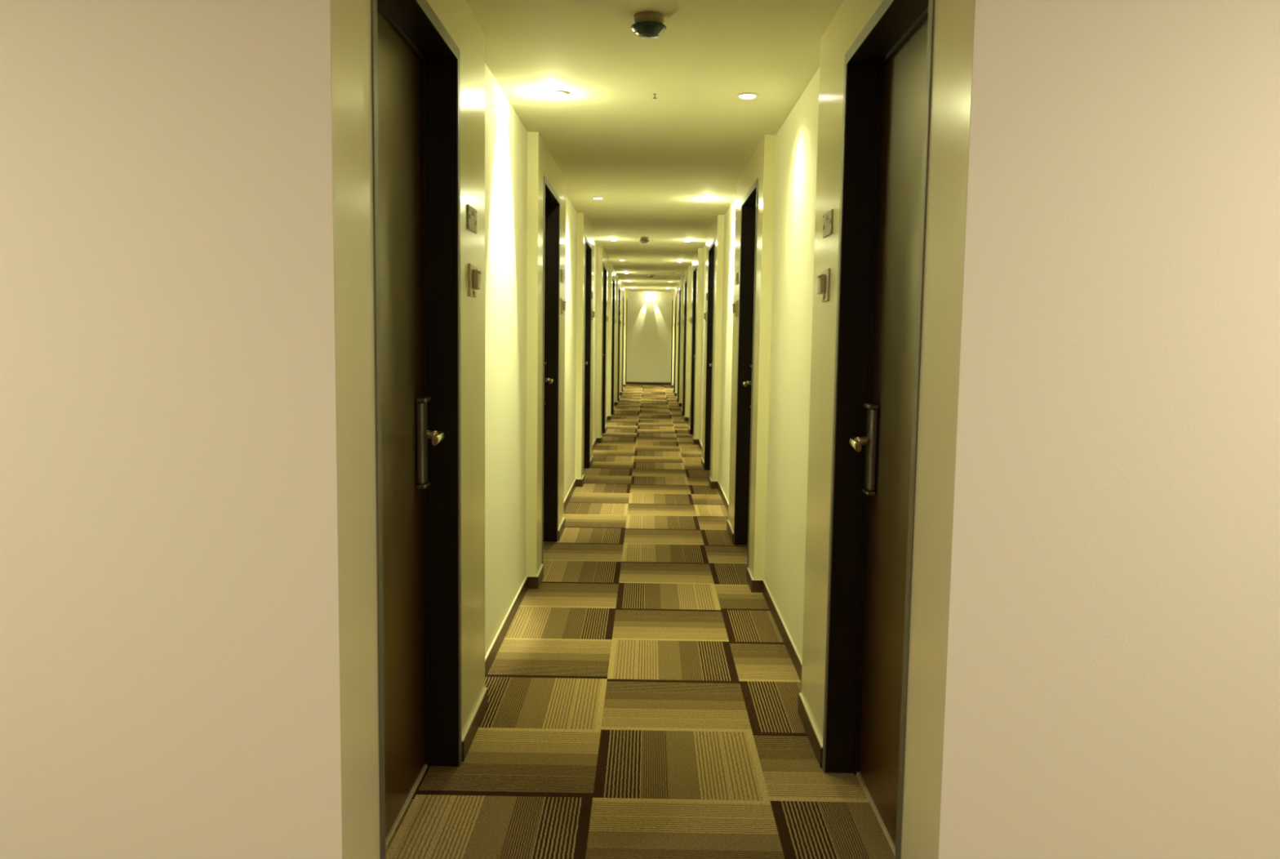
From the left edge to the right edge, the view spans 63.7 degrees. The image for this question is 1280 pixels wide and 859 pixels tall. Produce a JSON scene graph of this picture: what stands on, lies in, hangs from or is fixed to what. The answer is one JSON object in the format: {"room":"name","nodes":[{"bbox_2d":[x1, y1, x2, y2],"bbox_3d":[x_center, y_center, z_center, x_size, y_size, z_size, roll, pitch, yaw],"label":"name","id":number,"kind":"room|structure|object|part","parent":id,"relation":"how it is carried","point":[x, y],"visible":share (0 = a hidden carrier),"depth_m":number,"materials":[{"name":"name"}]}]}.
{"room":"hotel corridor","nodes":[
{"label":"hotel corridor","id":0,"kind":"room"},
{"bbox_2d":[330,0,626,858],"bbox_3d":[-0.631,-1.131,13.624,0.394,2.275,23.672,1,5,0],"label":"wall","id":1,"kind":"structure","parent":0,"point":[504,166],"depth_m":3.36,"materials":[{"name":"white paint"}]},
{"bbox_2d":[370,0,462,858],"bbox_3d":[-0.613,0.008,2.576,0.161,2.104,0.938,1,5,0],"label":"door","id":2,"kind":"structure","parent":1,"relation":"in","point":[415,61],"depth_m":2.89,"materials":[{"name":"wood"}]},
{"bbox_3d":[-0.616,0.037,2.937,0.030,0.258,0.072,1,5,0],"label":"lock plate","id":3,"kind":"part","parent":2,"relation":"part of","materials":[{"name":"metal"}]},
{"bbox_3d":[-0.572,0.022,2.891,0.049,0.033,0.138,-2,6,-23],"label":"lever handle","id":4,"kind":"part","parent":2,"relation":"part of","materials":[{"name":"gold metal"}]},
{"bbox_2d":[466,204,477,233],"bbox_3d":[-0.518,-0.650,3.191,0.007,0.074,0.150,1,5,0],"label":"room sign","id":5,"kind":"object","parent":1,"relation":"attached to","point":[471,211],"visible":1,"depth_m":3.17,"materials":[{"name":"grey metal"}]},
{"bbox_2d":[468,263,480,297],"bbox_3d":[-0.511,-0.463,3.208,0.026,0.100,0.110,1,5,0],"label":"wall switch","id":6,"kind":"object","parent":1,"relation":"attached to","point":[474,274],"visible":1,"depth_m":3.19,"materials":[{"name":"white plastic"}]},
{"bbox_3d":[-0.521,-0.463,3.208,0.007,0.100,0.110,1,5,0],"label":"plate","id":7,"kind":"part","parent":6,"relation":"part of","materials":[{"name":"white plastic"}]},
{"bbox_2d":[462,382,626,761],"bbox_3d":[-0.472,-0.029,13.728,0.064,0.066,23.672,1,5,0],"label":"baseboard","id":8,"kind":"structure","parent":1,"relation":"attached to","point":[531,581],"depth_m":4.42,"materials":[{"name":"brown wood"}]},
{"bbox_2d":[542,175,559,564],"bbox_3d":[-0.583,-0.307,5.885,0.161,2.104,0.938,1,5,0],"label":"door","id":9,"kind":"structure","parent":1,"relation":"in","point":[551,300],"depth_m":6.30,"materials":[{"name":"wood"}]},
{"bbox_3d":[-0.542,-0.293,6.200,0.049,0.033,0.138,-2,6,-23],"label":"lever handle","id":10,"kind":"part","parent":9,"relation":"part of","materials":[{"name":"gold metal"}]},
{"bbox_2d":[560,269,564,282],"bbox_3d":[-0.488,-0.965,6.500,0.007,0.074,0.150,1,5,0],"label":"room sign","id":11,"kind":"object","parent":1,"relation":"attached to","point":[562,271],"visible":1,"depth_m":6.48,"materials":[{"name":"metal"}]},
{"bbox_2d":[560,297,566,314],"bbox_3d":[-0.481,-0.778,6.517,0.026,0.100,0.110,1,5,0],"label":"wall switch","id":12,"kind":"object","parent":1,"relation":"attached to","point":[562,303],"visible":1,"depth_m":6.49,"materials":[{"name":"white plastic"}]},
{"bbox_3d":[-0.491,-0.778,6.517,0.007,0.100,0.110,1,5,0],"label":"plate","id":13,"kind":"part","parent":12,"relation":"part of","materials":[{"name":"white plastic"}]},
{"bbox_2d":[583,236,591,468],"bbox_3d":[-0.551,-0.635,9.337,0.161,2.104,0.938,1,5,0],"label":"door","id":14,"kind":"structure","parent":1,"relation":"in","point":[588,296],"depth_m":9.75,"materials":[{"name":"wood"}]},
{"bbox_2d":[591,309,595,319],"bbox_3d":[-0.450,-1.106,9.970,0.026,0.100,0.110,1,5,0],"label":"wall switch","id":15,"kind":"object","parent":1,"relation":"attached to","point":[593,311],"visible":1,"depth_m":9.95,"materials":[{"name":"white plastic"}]},
{"bbox_2d":[601,263,606,433],"bbox_3d":[-0.520,-0.957,12.722,0.161,2.104,0.938,1,5,0],"label":"door","id":16,"kind":"structure","parent":1,"relation":"in","point":[604,300],"depth_m":13.14,"materials":[{"name":"wood"}]},
{"bbox_2d":[611,276,614,413],"bbox_3d":[-0.492,-1.253,15.832,0.161,2.104,0.938,1,5,0],"label":"door","id":17,"kind":"structure","parent":1,"relation":"in","point":[613,279],"depth_m":16.25,"materials":[{"name":"wood"}]},
{"bbox_2d":[617,286,620,400],"bbox_3d":[-0.465,-1.539,18.832,0.161,2.104,0.938,1,5,0],"label":"door","id":18,"kind":"structure","parent":1,"relation":"in","point":[619,312],"depth_m":19.25,"materials":[{"name":"wood"}]},
{"bbox_2d":[622,292,624,391],"bbox_3d":[-0.438,-1.817,21.761,0.161,2.104,0.938,1,5,0],"label":"door","id":19,"kind":"structure","parent":1,"relation":"in","point":[623,292],"depth_m":22.18,"materials":[{"name":"wood"}]},
{"bbox_3d":[-0.440,-1.810,21.761,0.157,2.088,0.906,1,5,0],"label":"frame","id":20,"kind":"part","parent":19,"relation":"part of","materials":[{"name":"beige wood"}]},
{"bbox_2d":[625,297,626,384],"bbox_3d":[-0.409,-2.116,24.896,0.161,2.104,0.938,1,5,0],"label":"door","id":21,"kind":"structure","parent":1,"relation":"in","point":[626,297],"depth_m":25.31,"materials":[{"name":"wood"}]},
{"bbox_2d":[0,0,1279,858],"bbox_3d":[0.014,0.002,1.835,5.640,2.275,0.003,1,5,0],"label":"wall","id":22,"kind":"structure","parent":0,"point":[170,677],"depth_m":1.83,"materials":[{"name":"beige paint"}]},
{"bbox_2d":[385,384,894,858],"bbox_3d":[-0.143,0.219,11.786,5.180,0.050,27.820,1,5,0],"label":"floor","id":23,"kind":"structure","parent":0,"point":[643,700],"depth_m":3.60,"materials":[{"name":"carpet"}]},
{"bbox_2d":[626,291,672,382],"bbox_3d":[0.230,-2.247,25.461,1.900,2.275,0.120,1,5,0],"label":"wall","id":24,"kind":"structure","parent":0,"point":[649,321],"depth_m":25.40,"materials":[{"name":"white paint"}]},
{"bbox_2d":[626,382,670,385],"bbox_3d":[0.209,-1.139,25.501,1.084,0.062,0.010,1,5,0],"label":"baseboard","id":25,"kind":"structure","parent":24,"relation":"attached to","point":[628,383],"depth_m":25.50,"materials":[{"name":"brown wood"}]},
{"bbox_2d":[465,0,843,292],"bbox_3d":[0.120,-2.121,11.500,5.640,0.120,27.940,1,5,0],"label":"ceiling","id":26,"kind":"structure","parent":0,"point":[651,161],"depth_m":4.24,"materials":[{"name":"beige paint"}]},
{"bbox_2d":[546,89,573,97],"bbox_3d":[-0.335,-1.362,4.203,0.092,0.022,0.093,-5,8,-45],"label":"recessed light","id":27,"kind":"object","parent":26,"relation":"in","point":[556,93],"visible":1,"depth_m":4.18,"materials":[{"name":"white plastic"}]},
{"bbox_2d":[591,196,604,199],"bbox_3d":[-0.305,-1.680,7.498,0.092,0.011,0.092,1,5,0],"label":"recessed light","id":28,"kind":"object","parent":26,"relation":"in","point":[593,197],"visible":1,"depth_m":7.47,"materials":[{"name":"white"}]},
{"bbox_2d":[639,236,649,243],"bbox_3d":[0.045,-1.947,10.613,0.110,0.061,0.110,1,5,0],"label":"smoke detector","id":29,"kind":"object","parent":26,"relation":"attached to","point":[642,239],"visible":1,"depth_m":10.58,"materials":[{"name":"plastic"}]},
{"bbox_2d":[631,11,666,39],"bbox_3d":[0.027,-1.237,3.167,0.110,0.061,0.110,1,5,0],"label":"smoke detector","id":30,"kind":"object","parent":26,"relation":"attached to","point":[646,24],"visible":1,"depth_m":3.13,"materials":[{"name":"plastic"}]},
{"bbox_2d":[646,291,654,298],"bbox_3d":[0.258,-3.280,25.238,0.400,0.175,0.093,1,5,0],"label":"spotlight","id":31,"kind":"object","parent":26,"relation":"attached to","point":[647,295],"visible":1,"depth_m":25.20,"materials":[{"name":"white plastic"}]},
{"bbox_2d":[697,198,710,201],"bbox_3d":[0.468,-1.664,7.492,0.092,0.022,0.093,-5,8,-45],"label":"recessed light","id":32,"kind":"object","parent":26,"relation":"in","point":[700,199],"visible":1,"depth_m":7.47,"materials":[{"name":"white"}]},
{"bbox_2d":[736,92,759,98],"bbox_3d":[0.437,-1.355,4.197,0.092,0.011,0.092,1,5,0],"label":"recessed light","id":33,"kind":"object","parent":26,"relation":"in","point":[745,95],"visible":1,"depth_m":4.17,"materials":[{"name":"white plastic"}]},
{"bbox_2d":[671,0,975,858],"bbox_3d":[0.870,-1.109,13.613,0.402,2.275,23.672,1,5,0],"label":"wall","id":34,"kind":"structure","parent":0,"point":[797,168],"depth_m":3.34,"materials":[{"name":"white paint"}]},
{"bbox_2d":[671,297,673,384],"bbox_3d":[0.847,-2.097,24.887,0.161,2.104,0.938,1,5,0],"label":"door","id":35,"kind":"structure","parent":34,"relation":"in","point":[673,298],"depth_m":25.30,"materials":[{"name":"wood"}]},
{"bbox_3d":[0.849,-2.089,24.887,0.157,2.088,0.906,1,5,0],"label":"frame","id":36,"kind":"part","parent":35,"relation":"part of","materials":[{"name":"beige wood"}]},
{"bbox_3d":[0.769,-2.098,24.887,0.004,2.104,0.938,1,5,0],"label":"casing","id":37,"kind":"part","parent":35,"relation":"part of","materials":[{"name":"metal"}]},
{"bbox_2d":[673,293,676,392],"bbox_3d":[0.819,-1.799,21.751,0.161,2.104,0.938,1,5,0],"label":"door","id":38,"kind":"structure","parent":34,"relation":"in","point":[676,293],"depth_m":22.17,"materials":[{"name":"wood"}]},
{"bbox_2d":[677,287,680,401],"bbox_3d":[0.792,-1.520,18.822,0.161,2.104,0.938,1,5,0],"label":"door","id":39,"kind":"structure","parent":34,"relation":"in","point":[679,317],"depth_m":19.23,"materials":[{"name":"wood"}]},
{"bbox_2d":[682,278,687,415],"bbox_3d":[0.765,-1.235,15.822,0.161,2.104,0.938,1,5,0],"label":"door","id":40,"kind":"structure","parent":34,"relation":"in","point":[686,281],"depth_m":16.24,"materials":[{"name":"wood"}]},
{"bbox_2d":[689,264,697,436],"bbox_3d":[0.737,-0.939,12.712,0.161,2.104,0.938,1,5,0],"label":"door","id":41,"kind":"structure","parent":34,"relation":"in","point":[695,269],"depth_m":13.13,"materials":[{"name":"wood"}]},
{"bbox_2d":[703,311,706,321],"bbox_3d":[0.628,-1.090,9.961,0.026,0.100,0.110,1,5,0],"label":"wall switch","id":42,"kind":"object","parent":34,"relation":"attached to","point":[705,313],"visible":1,"depth_m":9.94,"materials":[{"name":"white plastic"}]},
{"bbox_2d":[704,239,715,476],"bbox_3d":[0.706,-0.617,9.328,0.161,2.104,0.938,1,5,0],"label":"door","id":43,"kind":"structure","parent":34,"relation":"in","point":[711,264],"depth_m":9.74,"materials":[{"name":"wood"}]},
{"bbox_2d":[732,300,737,316],"bbox_3d":[0.596,-0.762,6.509,0.026,0.100,0.110,1,5,0],"label":"wall switch","id":44,"kind":"object","parent":34,"relation":"attached to","point":[735,304],"visible":1,"depth_m":6.49,"materials":[{"name":"white plastic"}]},
{"bbox_3d":[0.606,-0.762,6.509,0.007,0.100,0.110,1,5,0],"label":"plate","id":45,"kind":"part","parent":44,"relation":"part of","materials":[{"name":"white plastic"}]},
{"bbox_2d":[735,271,737,284],"bbox_3d":[0.609,-0.949,6.491,0.007,0.074,0.150,1,5,0],"label":"room sign","id":46,"kind":"object","parent":34,"relation":"attached to","point":[736,273],"visible":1,"depth_m":6.47,"materials":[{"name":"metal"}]},
{"bbox_2d":[733,178,758,567],"bbox_3d":[0.674,-0.288,5.875,0.161,2.104,0.938,1,5,0],"label":"door","id":47,"kind":"structure","parent":34,"relation":"in","point":[749,202],"depth_m":6.29,"materials":[{"name":"wood"}]},
{"bbox_3d":[0.638,-0.275,6.191,0.049,0.033,0.138,3,6,24],"label":"lever handle","id":48,"kind":"part","parent":47,"relation":"part of","materials":[{"name":"gold metal"}]},
{"bbox_2d":[670,382,822,767],"bbox_3d":[0.677,-0.012,13.719,0.065,0.066,23.672,1,5,0],"label":"baseboard","id":49,"kind":"structure","parent":34,"relation":"attached to","point":[756,585],"depth_m":4.44,"materials":[{"name":"brown wood"}]},
{"bbox_2d":[817,267,830,302],"bbox_3d":[0.566,-0.447,3.200,0.026,0.100,0.110,1,5,0],"label":"wall switch","id":50,"kind":"object","parent":34,"relation":"attached to","point":[823,288],"visible":1,"depth_m":3.18,"materials":[{"name":"white plastic"}]},
{"bbox_3d":[0.576,-0.447,3.200,0.007,0.100,0.110,1,5,0],"label":"plate","id":51,"kind":"part","parent":50,"relation":"part of","materials":[{"name":"white plastic"}]},
{"bbox_2d":[822,208,833,238],"bbox_3d":[0.579,-0.634,3.182,0.007,0.074,0.150,1,5,0],"label":"room sign","id":52,"kind":"object","parent":34,"relation":"attached to","point":[827,217],"visible":1,"depth_m":3.16,"materials":[{"name":"grey metal"}]},
{"bbox_2d":[822,0,934,858],"bbox_3d":[0.644,0.026,2.566,0.161,2.104,0.938,1,5,0],"label":"door","id":53,"kind":"structure","parent":34,"relation":"in","point":[888,66],"depth_m":2.87,"materials":[{"name":"wood"}]},
{"bbox_3d":[0.608,0.039,2.882,0.049,0.033,0.138,3,6,24],"label":"lever handle","id":54,"kind":"part","parent":53,"relation":"part of","materials":[{"name":"gold metal"}]},
{"bbox_3d":[0.652,0.056,2.928,0.030,0.258,0.072,1,5,0],"label":"lock plate","id":55,"kind":"part","parent":53,"relation":"part of","materials":[{"name":"metal"}]}
]}

